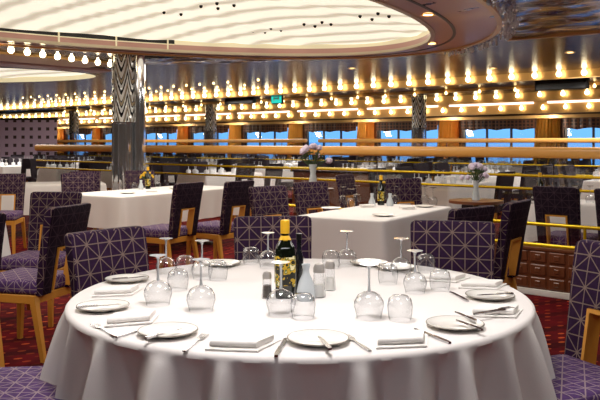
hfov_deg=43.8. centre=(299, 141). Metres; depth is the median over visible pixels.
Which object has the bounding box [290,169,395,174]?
railing
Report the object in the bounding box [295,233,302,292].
vinegar bottle
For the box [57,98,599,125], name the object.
string lights
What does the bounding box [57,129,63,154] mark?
curtain
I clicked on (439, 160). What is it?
dining chair
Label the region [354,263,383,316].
wine glass
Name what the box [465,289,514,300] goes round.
plate
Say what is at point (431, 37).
trim
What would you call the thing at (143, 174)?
flower arrangement
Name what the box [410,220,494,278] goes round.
dining chair
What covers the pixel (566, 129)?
window
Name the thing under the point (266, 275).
pepper shaker
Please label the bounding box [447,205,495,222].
dining chair
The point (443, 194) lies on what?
tablecloth
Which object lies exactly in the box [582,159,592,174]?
dining chair
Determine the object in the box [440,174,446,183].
wine glass
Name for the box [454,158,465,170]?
dining chair
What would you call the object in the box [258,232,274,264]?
wine glass
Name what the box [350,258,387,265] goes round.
plate
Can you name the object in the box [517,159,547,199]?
dining chair
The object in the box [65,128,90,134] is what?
valance
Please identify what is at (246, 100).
display board
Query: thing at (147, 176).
oil bottle
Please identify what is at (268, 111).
lamp
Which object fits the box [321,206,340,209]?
plate
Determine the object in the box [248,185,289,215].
dining chair
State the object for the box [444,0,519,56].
fringe
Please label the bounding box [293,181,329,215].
dining chair
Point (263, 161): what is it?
dining chair
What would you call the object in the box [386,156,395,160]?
dining chair
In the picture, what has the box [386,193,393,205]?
cruet
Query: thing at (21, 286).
dining chair
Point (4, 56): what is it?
trim
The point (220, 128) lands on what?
valance
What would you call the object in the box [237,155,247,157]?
dining chair
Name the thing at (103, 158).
dining chair
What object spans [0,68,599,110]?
trim
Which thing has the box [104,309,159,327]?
folded napkin
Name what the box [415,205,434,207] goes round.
plate
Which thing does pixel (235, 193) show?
dining chair
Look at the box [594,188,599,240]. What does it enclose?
dining chair
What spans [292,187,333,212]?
pedestal table
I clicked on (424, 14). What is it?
recessed light
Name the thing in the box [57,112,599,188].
wall window
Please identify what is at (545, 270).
divider
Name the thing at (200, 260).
wine glass
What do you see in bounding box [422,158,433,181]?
dining chair
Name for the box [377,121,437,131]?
valance
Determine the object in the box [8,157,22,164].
dining chair
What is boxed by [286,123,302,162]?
curtain
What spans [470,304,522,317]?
folded napkin
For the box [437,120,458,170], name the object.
curtain
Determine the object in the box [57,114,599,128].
trim
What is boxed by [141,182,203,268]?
dining chair
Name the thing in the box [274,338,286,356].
table knife
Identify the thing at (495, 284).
folded napkin
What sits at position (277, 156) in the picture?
dining chair
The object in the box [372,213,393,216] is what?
plate
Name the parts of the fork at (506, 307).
handle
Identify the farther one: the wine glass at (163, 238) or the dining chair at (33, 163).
the dining chair at (33, 163)
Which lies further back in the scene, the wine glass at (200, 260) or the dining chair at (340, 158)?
the dining chair at (340, 158)
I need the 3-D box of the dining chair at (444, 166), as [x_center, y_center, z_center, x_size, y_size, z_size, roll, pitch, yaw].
[2.967,0.879,14.450,0.588,0.950,0.470,0,0,41]
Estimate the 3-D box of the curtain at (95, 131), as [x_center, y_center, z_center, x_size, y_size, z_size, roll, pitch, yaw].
[-9.887,0.174,36.032,0.880,1.720,0.090,0,0,41]
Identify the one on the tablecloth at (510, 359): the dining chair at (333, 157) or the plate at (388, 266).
the plate at (388, 266)
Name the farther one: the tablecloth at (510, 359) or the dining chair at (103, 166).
the dining chair at (103, 166)
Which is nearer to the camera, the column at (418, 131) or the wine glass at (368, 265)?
the wine glass at (368, 265)
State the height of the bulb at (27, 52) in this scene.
0.122 m
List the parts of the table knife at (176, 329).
handle, blade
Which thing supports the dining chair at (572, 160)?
on the floor
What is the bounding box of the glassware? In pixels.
[98,152,342,158]
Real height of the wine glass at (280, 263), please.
0.185 m
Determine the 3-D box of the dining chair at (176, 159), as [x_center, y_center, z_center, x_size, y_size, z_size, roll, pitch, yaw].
[-3.346,0.879,19.942,0.588,0.950,0.470,0,0,41]
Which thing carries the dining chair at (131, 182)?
on the floor
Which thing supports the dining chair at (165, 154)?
on the floor
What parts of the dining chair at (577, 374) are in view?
seat, backrest, cutout trim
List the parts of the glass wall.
handrail, brass rail, brass rail, handrail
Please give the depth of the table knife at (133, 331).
2.33 m
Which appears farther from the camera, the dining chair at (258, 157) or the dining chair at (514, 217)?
the dining chair at (258, 157)
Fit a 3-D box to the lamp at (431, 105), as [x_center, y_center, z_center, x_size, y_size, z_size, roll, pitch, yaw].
[3.160,-1.076,23.317,2.600,0.057,0.061,0,0,41]
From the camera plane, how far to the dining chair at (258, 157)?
21.88 m
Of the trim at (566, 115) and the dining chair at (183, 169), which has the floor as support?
the dining chair at (183, 169)
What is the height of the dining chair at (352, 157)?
0.950 m
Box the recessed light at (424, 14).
[420,13,435,16]
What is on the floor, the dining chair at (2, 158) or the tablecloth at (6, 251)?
the dining chair at (2, 158)
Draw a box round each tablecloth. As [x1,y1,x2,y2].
[0,165,38,175]
[1,181,106,214]
[2,223,10,256]
[36,167,107,181]
[40,259,556,399]
[81,185,239,228]
[101,169,174,187]
[176,172,263,186]
[255,168,292,185]
[272,163,297,165]
[299,203,450,263]
[357,164,396,168]
[399,180,495,208]
[446,175,520,190]
[461,167,521,172]
[524,199,597,241]
[580,180,599,199]
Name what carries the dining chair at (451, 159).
on the floor
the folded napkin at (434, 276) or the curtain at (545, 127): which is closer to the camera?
the folded napkin at (434, 276)
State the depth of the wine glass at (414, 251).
2.98 m
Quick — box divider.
[289,204,599,299]
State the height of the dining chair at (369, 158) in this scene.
0.950 m
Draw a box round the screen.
[0,118,58,181]
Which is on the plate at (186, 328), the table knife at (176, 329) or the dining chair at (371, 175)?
the table knife at (176, 329)
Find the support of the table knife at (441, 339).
on the tablecloth at (510, 359)
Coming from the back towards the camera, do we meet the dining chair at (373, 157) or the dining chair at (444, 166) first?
the dining chair at (373, 157)
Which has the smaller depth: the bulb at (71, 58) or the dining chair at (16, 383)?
the dining chair at (16, 383)
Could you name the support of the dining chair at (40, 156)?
on the floor
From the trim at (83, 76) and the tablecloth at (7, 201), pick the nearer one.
the tablecloth at (7, 201)
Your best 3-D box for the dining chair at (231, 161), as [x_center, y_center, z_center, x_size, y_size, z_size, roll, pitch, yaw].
[-1.302,0.879,17.157,0.588,0.950,0.470,0,0,41]
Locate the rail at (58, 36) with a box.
[0,31,173,48]
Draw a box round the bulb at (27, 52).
[24,48,30,55]
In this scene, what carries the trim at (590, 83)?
attached to the trim at (591, 79)
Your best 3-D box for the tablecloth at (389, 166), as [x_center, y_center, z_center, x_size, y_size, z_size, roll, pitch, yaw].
[2.237,0.799,19.482,0.926,0.392,1.627,0,0,41]
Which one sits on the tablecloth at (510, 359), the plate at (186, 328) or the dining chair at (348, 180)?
the plate at (186, 328)
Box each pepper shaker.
[262,271,271,297]
[324,260,335,289]
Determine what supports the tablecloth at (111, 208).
on the dining table at (206, 242)
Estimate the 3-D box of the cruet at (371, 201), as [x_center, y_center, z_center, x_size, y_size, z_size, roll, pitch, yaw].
[0.679,0.543,7.044,0.068,0.120,0.068,0,0,0]
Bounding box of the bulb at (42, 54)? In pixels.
[40,49,45,57]
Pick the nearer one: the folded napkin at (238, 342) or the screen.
the folded napkin at (238, 342)
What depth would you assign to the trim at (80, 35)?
10.47 m
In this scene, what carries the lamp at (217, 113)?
attached to the wall
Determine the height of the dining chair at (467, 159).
0.950 m
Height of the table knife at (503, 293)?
0.006 m
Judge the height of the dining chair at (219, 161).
0.950 m
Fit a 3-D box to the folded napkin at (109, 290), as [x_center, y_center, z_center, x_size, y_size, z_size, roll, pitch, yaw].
[-0.727,0.590,2.988,0.204,0.026,0.143,0,0,-14]
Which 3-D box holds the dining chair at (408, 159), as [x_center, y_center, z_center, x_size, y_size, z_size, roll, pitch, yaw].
[2.604,0.879,18.661,0.588,0.950,0.470,0,0,41]
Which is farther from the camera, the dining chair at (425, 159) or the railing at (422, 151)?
the dining chair at (425, 159)
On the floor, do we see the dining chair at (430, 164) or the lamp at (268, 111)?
the dining chair at (430, 164)
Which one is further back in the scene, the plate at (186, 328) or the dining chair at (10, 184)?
the dining chair at (10, 184)
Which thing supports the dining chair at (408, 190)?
on the floor
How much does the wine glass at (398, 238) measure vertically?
0.170 m
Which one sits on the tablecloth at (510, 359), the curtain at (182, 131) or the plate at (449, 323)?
the plate at (449, 323)
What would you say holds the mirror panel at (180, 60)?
attached to the ceiling
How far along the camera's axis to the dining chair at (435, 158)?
20.98 m
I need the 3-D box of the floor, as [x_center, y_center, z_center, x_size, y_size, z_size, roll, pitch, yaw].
[-8.452,1.354,17.125,52.396,0.001,50.534,0,0,0]
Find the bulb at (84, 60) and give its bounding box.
[82,56,87,63]
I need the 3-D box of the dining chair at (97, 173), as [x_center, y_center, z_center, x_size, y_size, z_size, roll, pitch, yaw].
[-2.900,0.879,10.096,0.465,0.950,0.606,0,0,-18]
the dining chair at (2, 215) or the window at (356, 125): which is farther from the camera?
the window at (356, 125)
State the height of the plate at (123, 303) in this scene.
0.016 m
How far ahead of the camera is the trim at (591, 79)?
20.66 m
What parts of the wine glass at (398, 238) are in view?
stem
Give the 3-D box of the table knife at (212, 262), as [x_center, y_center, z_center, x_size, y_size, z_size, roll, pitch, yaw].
[-0.376,0.583,3.583,0.150,0.006,0.016,0,0,43]
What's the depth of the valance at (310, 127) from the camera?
26.48 m
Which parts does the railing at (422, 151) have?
brass rail, handrail, brass rail, post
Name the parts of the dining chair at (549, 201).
cutout trim, seat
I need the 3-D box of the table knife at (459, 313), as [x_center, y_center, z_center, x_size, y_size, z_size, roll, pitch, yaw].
[0.556,0.585,2.514,0.015,0.006,0.150,0,0,-14]
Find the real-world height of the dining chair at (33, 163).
0.950 m
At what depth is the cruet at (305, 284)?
2.83 m
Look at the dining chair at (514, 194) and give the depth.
12.61 m
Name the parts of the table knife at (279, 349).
handle, blade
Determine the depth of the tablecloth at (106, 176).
15.65 m
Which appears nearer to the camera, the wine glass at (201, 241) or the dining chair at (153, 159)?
the wine glass at (201, 241)
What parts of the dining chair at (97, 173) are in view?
backrest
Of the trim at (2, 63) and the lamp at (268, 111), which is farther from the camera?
the lamp at (268, 111)
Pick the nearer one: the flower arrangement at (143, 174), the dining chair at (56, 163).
the flower arrangement at (143, 174)
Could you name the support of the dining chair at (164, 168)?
on the floor
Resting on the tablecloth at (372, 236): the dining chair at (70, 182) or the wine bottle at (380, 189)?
the wine bottle at (380, 189)
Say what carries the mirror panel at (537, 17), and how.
attached to the ceiling
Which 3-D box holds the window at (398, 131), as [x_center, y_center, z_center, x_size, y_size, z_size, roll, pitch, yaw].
[3.571,0.069,24.549,2.360,1.330,0.090,0,0,41]
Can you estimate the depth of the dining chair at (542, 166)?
13.08 m
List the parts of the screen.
panel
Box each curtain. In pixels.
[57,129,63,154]
[91,128,99,154]
[176,126,187,156]
[227,125,240,157]
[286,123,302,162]
[357,122,373,160]
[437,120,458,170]
[533,118,559,178]
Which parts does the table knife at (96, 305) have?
handle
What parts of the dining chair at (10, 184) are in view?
cutout trim, seat, backrest, leg, seat frame, leg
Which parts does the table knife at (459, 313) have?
handle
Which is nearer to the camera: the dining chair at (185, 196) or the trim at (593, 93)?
the dining chair at (185, 196)
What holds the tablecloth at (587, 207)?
on the dining table
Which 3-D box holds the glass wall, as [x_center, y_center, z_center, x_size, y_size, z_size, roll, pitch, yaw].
[0.425,0.639,18.410,31.269,1.430,0.110,0,0,41]
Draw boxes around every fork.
[90,323,116,336]
[182,333,208,351]
[348,334,371,351]
[473,306,514,314]
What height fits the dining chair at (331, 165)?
0.950 m
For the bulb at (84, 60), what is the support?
attached to the ceiling
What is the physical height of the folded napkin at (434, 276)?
0.026 m
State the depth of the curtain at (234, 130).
29.68 m
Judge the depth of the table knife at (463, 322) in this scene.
2.36 m
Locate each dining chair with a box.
[0,173,26,253]
[0,192,81,326]
[0,203,90,362]
[0,212,5,366]
[0,366,61,399]
[1,157,7,162]
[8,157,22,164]
[21,158,37,181]
[29,159,46,181]
[33,154,45,158]
[46,155,59,164]
[50,158,57,166]
[53,155,66,157]
[58,158,73,166]
[61,173,101,229]
[64,226,148,296]
[69,171,102,228]
[76,155,88,162]
[78,160,88,170]
[83,153,93,159]
[88,160,108,190]
[94,156,107,166]
[102,157,111,165]
[124,170,154,188]
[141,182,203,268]
[149,162,162,186]
[150,153,160,157]
[150,158,159,161]
[160,158,173,161]
[161,162,179,185]
[164,153,172,156]
[169,161,195,185]
[172,154,182,156]
[174,157,184,161]
[183,157,196,161]
[186,180,253,264]
[190,155,200,161]
[190,161,207,172]
[208,154,217,160]
[216,159,229,171]
[228,159,242,171]
[233,164,255,217]
[233,216,311,259]
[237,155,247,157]
[242,159,251,164]
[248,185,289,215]
[251,159,265,168]
[257,156,269,163]
[264,163,283,185]
[275,155,286,162]
[281,161,310,203]
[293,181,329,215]
[312,161,326,166]
[322,160,334,167]
[331,156,341,159]
[334,160,348,167]
[335,174,357,207]
[339,157,350,167]
[349,155,358,167]
[357,157,366,165]
[364,156,371,164]
[368,168,386,203]
[372,156,381,164]
[385,178,421,204]
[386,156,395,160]
[395,167,413,177]
[397,163,411,166]
[407,158,418,174]
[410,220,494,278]
[414,163,429,179]
[420,162,432,176]
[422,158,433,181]
[431,157,443,180]
[433,157,456,180]
[435,162,449,175]
[438,159,450,174]
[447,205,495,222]
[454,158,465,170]
[462,157,471,166]
[462,171,514,223]
[475,157,484,162]
[494,199,530,289]
[495,166,536,218]
[501,170,537,214]
[502,160,533,199]
[513,165,552,199]
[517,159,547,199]
[532,186,597,245]
[543,166,580,195]
[549,158,557,184]
[550,239,599,399]
[562,161,582,187]
[562,165,580,194]
[571,159,591,180]
[575,160,587,188]
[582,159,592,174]
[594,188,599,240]
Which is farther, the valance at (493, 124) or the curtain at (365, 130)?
the curtain at (365, 130)
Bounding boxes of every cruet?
[138,180,143,189]
[297,263,314,301]
[368,193,375,203]
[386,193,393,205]
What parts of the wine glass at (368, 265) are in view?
stem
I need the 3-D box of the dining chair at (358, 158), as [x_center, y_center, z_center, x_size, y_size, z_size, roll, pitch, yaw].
[1.875,0.879,20.301,0.588,0.950,0.470,0,0,41]
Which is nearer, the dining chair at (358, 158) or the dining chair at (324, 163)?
the dining chair at (324, 163)
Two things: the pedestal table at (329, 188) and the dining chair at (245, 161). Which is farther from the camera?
the dining chair at (245, 161)
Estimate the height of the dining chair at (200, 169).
0.950 m
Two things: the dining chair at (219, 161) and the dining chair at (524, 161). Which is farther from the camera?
the dining chair at (219, 161)
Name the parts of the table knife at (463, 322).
handle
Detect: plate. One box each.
[76,299,129,312]
[105,274,148,282]
[137,322,197,338]
[203,259,240,266]
[287,329,348,346]
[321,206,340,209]
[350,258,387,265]
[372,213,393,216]
[376,262,413,270]
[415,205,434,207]
[426,315,484,330]
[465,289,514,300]
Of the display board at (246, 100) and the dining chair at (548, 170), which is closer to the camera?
the dining chair at (548, 170)
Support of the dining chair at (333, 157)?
on the floor
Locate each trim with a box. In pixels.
[0,0,434,55]
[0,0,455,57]
[0,0,496,57]
[0,28,174,44]
[0,51,108,67]
[0,61,111,72]
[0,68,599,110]
[0,74,95,81]
[0,77,599,115]
[0,82,599,114]
[0,89,599,118]
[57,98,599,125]
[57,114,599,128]
[175,30,429,48]
[508,30,599,40]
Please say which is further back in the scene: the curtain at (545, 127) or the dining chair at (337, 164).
the curtain at (545, 127)
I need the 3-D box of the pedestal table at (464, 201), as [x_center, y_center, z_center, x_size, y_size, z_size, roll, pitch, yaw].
[1.833,0.980,7.779,0.560,0.748,0.560,0,0,0]
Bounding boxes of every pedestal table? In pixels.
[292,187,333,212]
[449,198,503,206]
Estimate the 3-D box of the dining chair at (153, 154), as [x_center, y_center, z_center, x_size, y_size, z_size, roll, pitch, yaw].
[-4.911,0.879,26.205,0.588,0.950,0.470,0,0,41]
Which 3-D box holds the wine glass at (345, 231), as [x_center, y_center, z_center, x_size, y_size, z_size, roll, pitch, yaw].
[0.229,0.518,3.636,0.094,0.170,0.094,0,0,0]
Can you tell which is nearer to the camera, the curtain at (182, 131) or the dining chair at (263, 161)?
the dining chair at (263, 161)
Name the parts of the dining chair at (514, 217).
seat frame, cutout trim, leg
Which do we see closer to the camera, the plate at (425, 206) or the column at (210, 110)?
the plate at (425, 206)
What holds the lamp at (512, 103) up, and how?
attached to the wall
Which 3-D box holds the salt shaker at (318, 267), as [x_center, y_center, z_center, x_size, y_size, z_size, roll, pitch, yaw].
[0.074,0.537,2.909,0.054,0.133,0.054,0,0,0]
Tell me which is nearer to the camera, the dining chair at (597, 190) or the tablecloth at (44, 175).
the dining chair at (597, 190)
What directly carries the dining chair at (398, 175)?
on the floor
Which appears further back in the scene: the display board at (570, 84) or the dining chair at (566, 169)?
the display board at (570, 84)
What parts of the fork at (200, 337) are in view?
handle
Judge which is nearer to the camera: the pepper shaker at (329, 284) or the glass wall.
the pepper shaker at (329, 284)
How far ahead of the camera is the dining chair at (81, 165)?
16.60 m
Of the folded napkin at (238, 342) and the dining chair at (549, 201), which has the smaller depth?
the folded napkin at (238, 342)
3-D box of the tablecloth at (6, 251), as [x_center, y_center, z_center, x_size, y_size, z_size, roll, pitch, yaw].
[-3.049,0.834,5.161,0.926,0.462,1.926,0,0,31]
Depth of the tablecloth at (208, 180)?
13.90 m
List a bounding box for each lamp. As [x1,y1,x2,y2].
[146,115,179,116]
[185,113,230,115]
[237,111,289,113]
[297,108,357,111]
[367,105,437,109]
[449,102,533,106]
[547,99,599,102]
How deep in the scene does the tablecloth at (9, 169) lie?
18.72 m
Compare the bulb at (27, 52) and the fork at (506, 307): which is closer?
the fork at (506, 307)
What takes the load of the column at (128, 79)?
on the floor
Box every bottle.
[145,167,150,188]
[274,220,295,298]
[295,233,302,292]
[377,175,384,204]
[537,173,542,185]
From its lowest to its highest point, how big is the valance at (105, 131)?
0.330 m
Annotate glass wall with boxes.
[57,138,599,175]
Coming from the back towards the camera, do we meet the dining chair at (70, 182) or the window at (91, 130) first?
the window at (91, 130)
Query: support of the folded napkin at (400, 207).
on the tablecloth at (372, 236)
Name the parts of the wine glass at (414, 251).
stem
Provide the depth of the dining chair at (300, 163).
15.91 m
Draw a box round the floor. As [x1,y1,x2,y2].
[0,187,599,366]
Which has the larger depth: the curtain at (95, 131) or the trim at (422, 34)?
the curtain at (95, 131)
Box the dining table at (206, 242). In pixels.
[181,238,212,244]
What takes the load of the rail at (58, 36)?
attached to the ceiling light panel at (137, 19)
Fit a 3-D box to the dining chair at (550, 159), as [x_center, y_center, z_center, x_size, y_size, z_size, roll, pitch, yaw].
[6.493,0.879,19.860,0.588,0.950,0.470,0,0,41]
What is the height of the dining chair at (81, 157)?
0.950 m
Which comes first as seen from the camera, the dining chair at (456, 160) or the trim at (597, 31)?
the trim at (597, 31)
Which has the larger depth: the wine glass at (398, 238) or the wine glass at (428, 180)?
the wine glass at (428, 180)
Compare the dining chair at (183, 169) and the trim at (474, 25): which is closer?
the trim at (474, 25)
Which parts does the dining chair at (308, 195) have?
cutout trim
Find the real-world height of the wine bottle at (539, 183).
0.286 m
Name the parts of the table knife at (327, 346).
blade, handle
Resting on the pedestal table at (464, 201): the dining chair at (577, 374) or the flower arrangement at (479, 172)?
the flower arrangement at (479, 172)
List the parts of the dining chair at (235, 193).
leg, seat frame, seat, leg, leg, backrest, cutout trim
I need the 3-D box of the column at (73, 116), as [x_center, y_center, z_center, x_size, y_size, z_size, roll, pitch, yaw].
[-9.615,0.024,31.782,0.452,2.660,0.452,0,0,22]
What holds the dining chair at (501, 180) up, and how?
on the floor
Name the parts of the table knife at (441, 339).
handle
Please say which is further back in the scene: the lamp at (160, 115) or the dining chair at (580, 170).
the lamp at (160, 115)
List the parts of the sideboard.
brass rail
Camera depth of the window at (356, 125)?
26.89 m
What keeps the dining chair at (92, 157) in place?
on the floor
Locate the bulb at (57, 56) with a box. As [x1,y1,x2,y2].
[54,52,60,59]
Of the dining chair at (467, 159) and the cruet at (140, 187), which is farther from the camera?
the dining chair at (467, 159)
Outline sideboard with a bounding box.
[290,166,395,215]
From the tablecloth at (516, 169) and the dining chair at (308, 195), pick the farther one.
the tablecloth at (516, 169)
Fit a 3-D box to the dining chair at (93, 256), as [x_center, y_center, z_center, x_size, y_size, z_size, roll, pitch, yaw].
[-0.692,0.879,3.284,0.606,0.950,0.465,0,0,38]
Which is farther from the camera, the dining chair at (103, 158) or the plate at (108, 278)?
the dining chair at (103, 158)
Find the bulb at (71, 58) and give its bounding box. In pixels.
[69,54,74,61]
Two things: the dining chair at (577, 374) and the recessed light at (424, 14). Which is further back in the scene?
the recessed light at (424, 14)
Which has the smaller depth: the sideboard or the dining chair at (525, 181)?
the dining chair at (525, 181)
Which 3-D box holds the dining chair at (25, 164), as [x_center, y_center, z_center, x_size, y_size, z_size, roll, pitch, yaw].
[-6.816,0.879,18.510,0.588,0.950,0.470,0,0,41]
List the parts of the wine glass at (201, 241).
stem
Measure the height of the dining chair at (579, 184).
0.950 m
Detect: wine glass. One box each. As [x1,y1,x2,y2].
[144,254,171,305]
[155,237,175,275]
[186,258,215,307]
[191,239,212,271]
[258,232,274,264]
[266,261,295,311]
[337,230,356,258]
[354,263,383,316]
[391,237,409,275]
[403,249,426,293]
[425,174,431,182]
[434,170,439,181]
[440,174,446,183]
[450,171,456,182]
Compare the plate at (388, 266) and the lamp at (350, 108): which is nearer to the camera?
the plate at (388, 266)
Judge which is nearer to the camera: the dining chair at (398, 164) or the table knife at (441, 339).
the table knife at (441, 339)
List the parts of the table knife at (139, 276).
handle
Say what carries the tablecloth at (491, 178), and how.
on the dining table
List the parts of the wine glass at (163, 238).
stem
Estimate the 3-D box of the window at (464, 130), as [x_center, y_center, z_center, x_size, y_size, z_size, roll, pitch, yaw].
[5.984,0.069,22.450,2.360,1.330,0.090,0,0,41]
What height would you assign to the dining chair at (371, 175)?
0.950 m
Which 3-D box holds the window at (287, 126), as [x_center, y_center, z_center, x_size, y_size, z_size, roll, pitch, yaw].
[-1.255,0.069,28.747,2.360,1.330,0.090,0,0,41]
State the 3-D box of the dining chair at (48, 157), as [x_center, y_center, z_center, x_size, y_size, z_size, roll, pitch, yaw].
[-7.614,0.879,22.649,0.588,0.950,0.470,0,0,41]
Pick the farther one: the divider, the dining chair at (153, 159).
the dining chair at (153, 159)
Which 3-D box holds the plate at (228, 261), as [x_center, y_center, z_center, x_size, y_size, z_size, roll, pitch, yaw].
[-0.382,0.595,3.661,0.189,0.016,0.189,0,0,0]
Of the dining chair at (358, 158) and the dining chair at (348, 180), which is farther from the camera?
the dining chair at (358, 158)
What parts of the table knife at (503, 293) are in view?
handle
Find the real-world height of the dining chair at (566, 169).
0.950 m
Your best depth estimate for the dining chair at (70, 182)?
9.64 m
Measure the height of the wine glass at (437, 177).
0.170 m
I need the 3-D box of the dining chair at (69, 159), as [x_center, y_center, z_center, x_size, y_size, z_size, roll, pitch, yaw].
[-5.660,0.879,18.511,0.588,0.950,0.470,0,0,41]
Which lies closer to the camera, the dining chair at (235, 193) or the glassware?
the dining chair at (235, 193)
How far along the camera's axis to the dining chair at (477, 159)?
21.03 m
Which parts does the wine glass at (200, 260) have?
stem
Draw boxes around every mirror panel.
[146,57,311,64]
[422,0,599,37]
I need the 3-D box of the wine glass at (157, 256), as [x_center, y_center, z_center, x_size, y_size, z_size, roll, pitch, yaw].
[-0.526,0.511,2.766,0.104,0.185,0.104,0,0,0]
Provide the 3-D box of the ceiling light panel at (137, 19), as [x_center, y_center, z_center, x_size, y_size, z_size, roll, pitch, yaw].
[-2.880,-1.655,6.990,5.539,0.323,11.759,0,0,44]
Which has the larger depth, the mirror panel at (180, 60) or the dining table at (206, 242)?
the mirror panel at (180, 60)
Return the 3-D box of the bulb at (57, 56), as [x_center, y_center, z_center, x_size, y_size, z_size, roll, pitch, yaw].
[-3.656,-1.300,11.261,0.094,0.122,0.089,0,0,0]
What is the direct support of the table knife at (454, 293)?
on the tablecloth at (510, 359)
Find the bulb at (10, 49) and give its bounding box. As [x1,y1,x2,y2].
[7,47,13,52]
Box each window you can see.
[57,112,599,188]
[67,130,91,156]
[146,133,168,144]
[192,127,228,155]
[245,126,288,155]
[307,125,356,156]
[379,123,438,160]
[463,129,512,162]
[565,128,597,168]
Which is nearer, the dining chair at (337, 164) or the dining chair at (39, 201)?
the dining chair at (39, 201)
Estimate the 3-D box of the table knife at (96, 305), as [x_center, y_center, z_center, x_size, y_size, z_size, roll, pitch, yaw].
[-0.714,0.583,2.665,0.150,0.006,0.015,0,0,-21]
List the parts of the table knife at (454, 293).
handle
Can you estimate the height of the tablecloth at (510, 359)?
0.480 m
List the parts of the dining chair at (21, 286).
leg, seat, seat frame, leg, cutout trim, backrest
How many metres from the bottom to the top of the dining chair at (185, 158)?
0.950 m
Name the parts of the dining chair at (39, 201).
seat, leg, cutout trim, backrest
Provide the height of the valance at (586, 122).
0.330 m
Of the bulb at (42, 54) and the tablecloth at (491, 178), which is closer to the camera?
the bulb at (42, 54)
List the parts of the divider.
brass rail, carved panel, brass rail, skirting, post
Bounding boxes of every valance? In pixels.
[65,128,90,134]
[102,128,111,134]
[146,126,176,133]
[190,125,227,133]
[243,124,286,132]
[305,122,355,131]
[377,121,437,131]
[461,119,534,130]
[563,117,599,128]
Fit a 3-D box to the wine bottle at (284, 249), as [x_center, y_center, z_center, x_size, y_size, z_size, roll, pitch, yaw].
[-0.058,0.454,2.909,0.078,0.300,0.078,0,0,-6]
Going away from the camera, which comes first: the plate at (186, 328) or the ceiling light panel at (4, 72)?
the plate at (186, 328)
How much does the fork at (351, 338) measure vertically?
0.005 m
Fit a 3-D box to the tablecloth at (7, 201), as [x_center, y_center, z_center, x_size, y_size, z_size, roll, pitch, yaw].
[-3.846,0.834,10.919,2.032,0.462,0.980,0,0,-19]
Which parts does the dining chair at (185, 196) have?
leg, seat, leg, seat frame, backrest, cutout trim, leg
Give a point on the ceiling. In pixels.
(544, 54)
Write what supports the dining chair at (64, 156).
on the floor
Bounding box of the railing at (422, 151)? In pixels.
[34,145,599,215]
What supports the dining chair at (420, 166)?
on the floor
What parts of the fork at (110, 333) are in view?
handle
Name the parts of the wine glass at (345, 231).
stem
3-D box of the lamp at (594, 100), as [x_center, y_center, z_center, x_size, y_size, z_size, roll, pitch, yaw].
[7.684,-1.076,19.381,2.600,0.057,0.061,0,0,41]
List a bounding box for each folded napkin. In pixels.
[91,284,142,296]
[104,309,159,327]
[205,333,280,351]
[358,204,375,207]
[376,330,427,348]
[398,206,416,209]
[420,272,470,282]
[458,279,506,289]
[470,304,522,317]
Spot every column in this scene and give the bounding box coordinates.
[69,112,78,154]
[111,54,145,189]
[205,105,216,160]
[411,95,426,181]
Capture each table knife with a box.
[78,304,119,307]
[112,276,145,279]
[115,330,136,337]
[145,328,180,338]
[212,262,232,265]
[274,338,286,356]
[317,336,331,349]
[414,328,450,343]
[449,291,468,301]
[455,311,476,321]
[456,319,482,330]
[479,292,513,295]
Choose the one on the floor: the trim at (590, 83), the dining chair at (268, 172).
the dining chair at (268, 172)
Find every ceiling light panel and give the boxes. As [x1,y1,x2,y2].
[0,0,427,44]
[0,68,85,77]
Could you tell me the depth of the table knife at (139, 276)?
3.20 m
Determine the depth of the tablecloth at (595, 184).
11.61 m
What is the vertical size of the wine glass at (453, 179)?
0.170 m
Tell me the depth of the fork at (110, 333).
2.38 m
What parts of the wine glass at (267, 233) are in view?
stem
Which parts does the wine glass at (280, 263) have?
stem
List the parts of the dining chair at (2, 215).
leg, backrest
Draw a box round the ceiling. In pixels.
[0,34,599,105]
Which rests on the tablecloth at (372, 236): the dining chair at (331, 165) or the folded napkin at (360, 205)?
the folded napkin at (360, 205)
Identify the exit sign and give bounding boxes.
[271,97,283,103]
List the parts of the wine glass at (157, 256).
stem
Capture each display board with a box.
[225,97,255,104]
[535,78,588,90]
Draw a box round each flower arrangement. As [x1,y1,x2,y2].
[139,172,153,179]
[299,143,332,181]
[459,162,488,199]
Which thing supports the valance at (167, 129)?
hanging from the wall
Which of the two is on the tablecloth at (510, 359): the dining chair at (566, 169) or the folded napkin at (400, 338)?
the folded napkin at (400, 338)
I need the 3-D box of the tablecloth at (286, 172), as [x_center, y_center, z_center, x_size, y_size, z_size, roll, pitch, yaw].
[-0.441,0.799,16.910,0.926,0.392,1.627,0,0,41]
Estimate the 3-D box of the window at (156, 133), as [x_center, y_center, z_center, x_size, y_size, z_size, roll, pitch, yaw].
[-6.080,0.069,32.946,2.360,1.330,0.090,0,0,41]
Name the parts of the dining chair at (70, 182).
backrest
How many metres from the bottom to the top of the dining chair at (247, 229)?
0.950 m
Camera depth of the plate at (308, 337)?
2.28 m
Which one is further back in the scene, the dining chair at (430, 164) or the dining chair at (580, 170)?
the dining chair at (580, 170)
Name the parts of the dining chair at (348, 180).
cutout trim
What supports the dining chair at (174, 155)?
on the floor
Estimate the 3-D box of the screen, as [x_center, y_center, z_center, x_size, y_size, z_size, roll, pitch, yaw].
[-10.400,0.264,25.500,4.300,2.180,0.120,0,0,0]
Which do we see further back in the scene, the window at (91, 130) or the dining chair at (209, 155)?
the window at (91, 130)
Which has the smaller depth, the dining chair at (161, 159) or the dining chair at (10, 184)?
the dining chair at (10, 184)
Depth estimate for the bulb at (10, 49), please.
10.41 m
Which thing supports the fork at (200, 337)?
on the tablecloth at (510, 359)
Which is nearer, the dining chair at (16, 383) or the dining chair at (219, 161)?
the dining chair at (16, 383)
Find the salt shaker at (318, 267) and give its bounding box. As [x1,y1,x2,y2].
[313,263,325,296]
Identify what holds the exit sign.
hanging from the trim at (591, 79)
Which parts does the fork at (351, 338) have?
handle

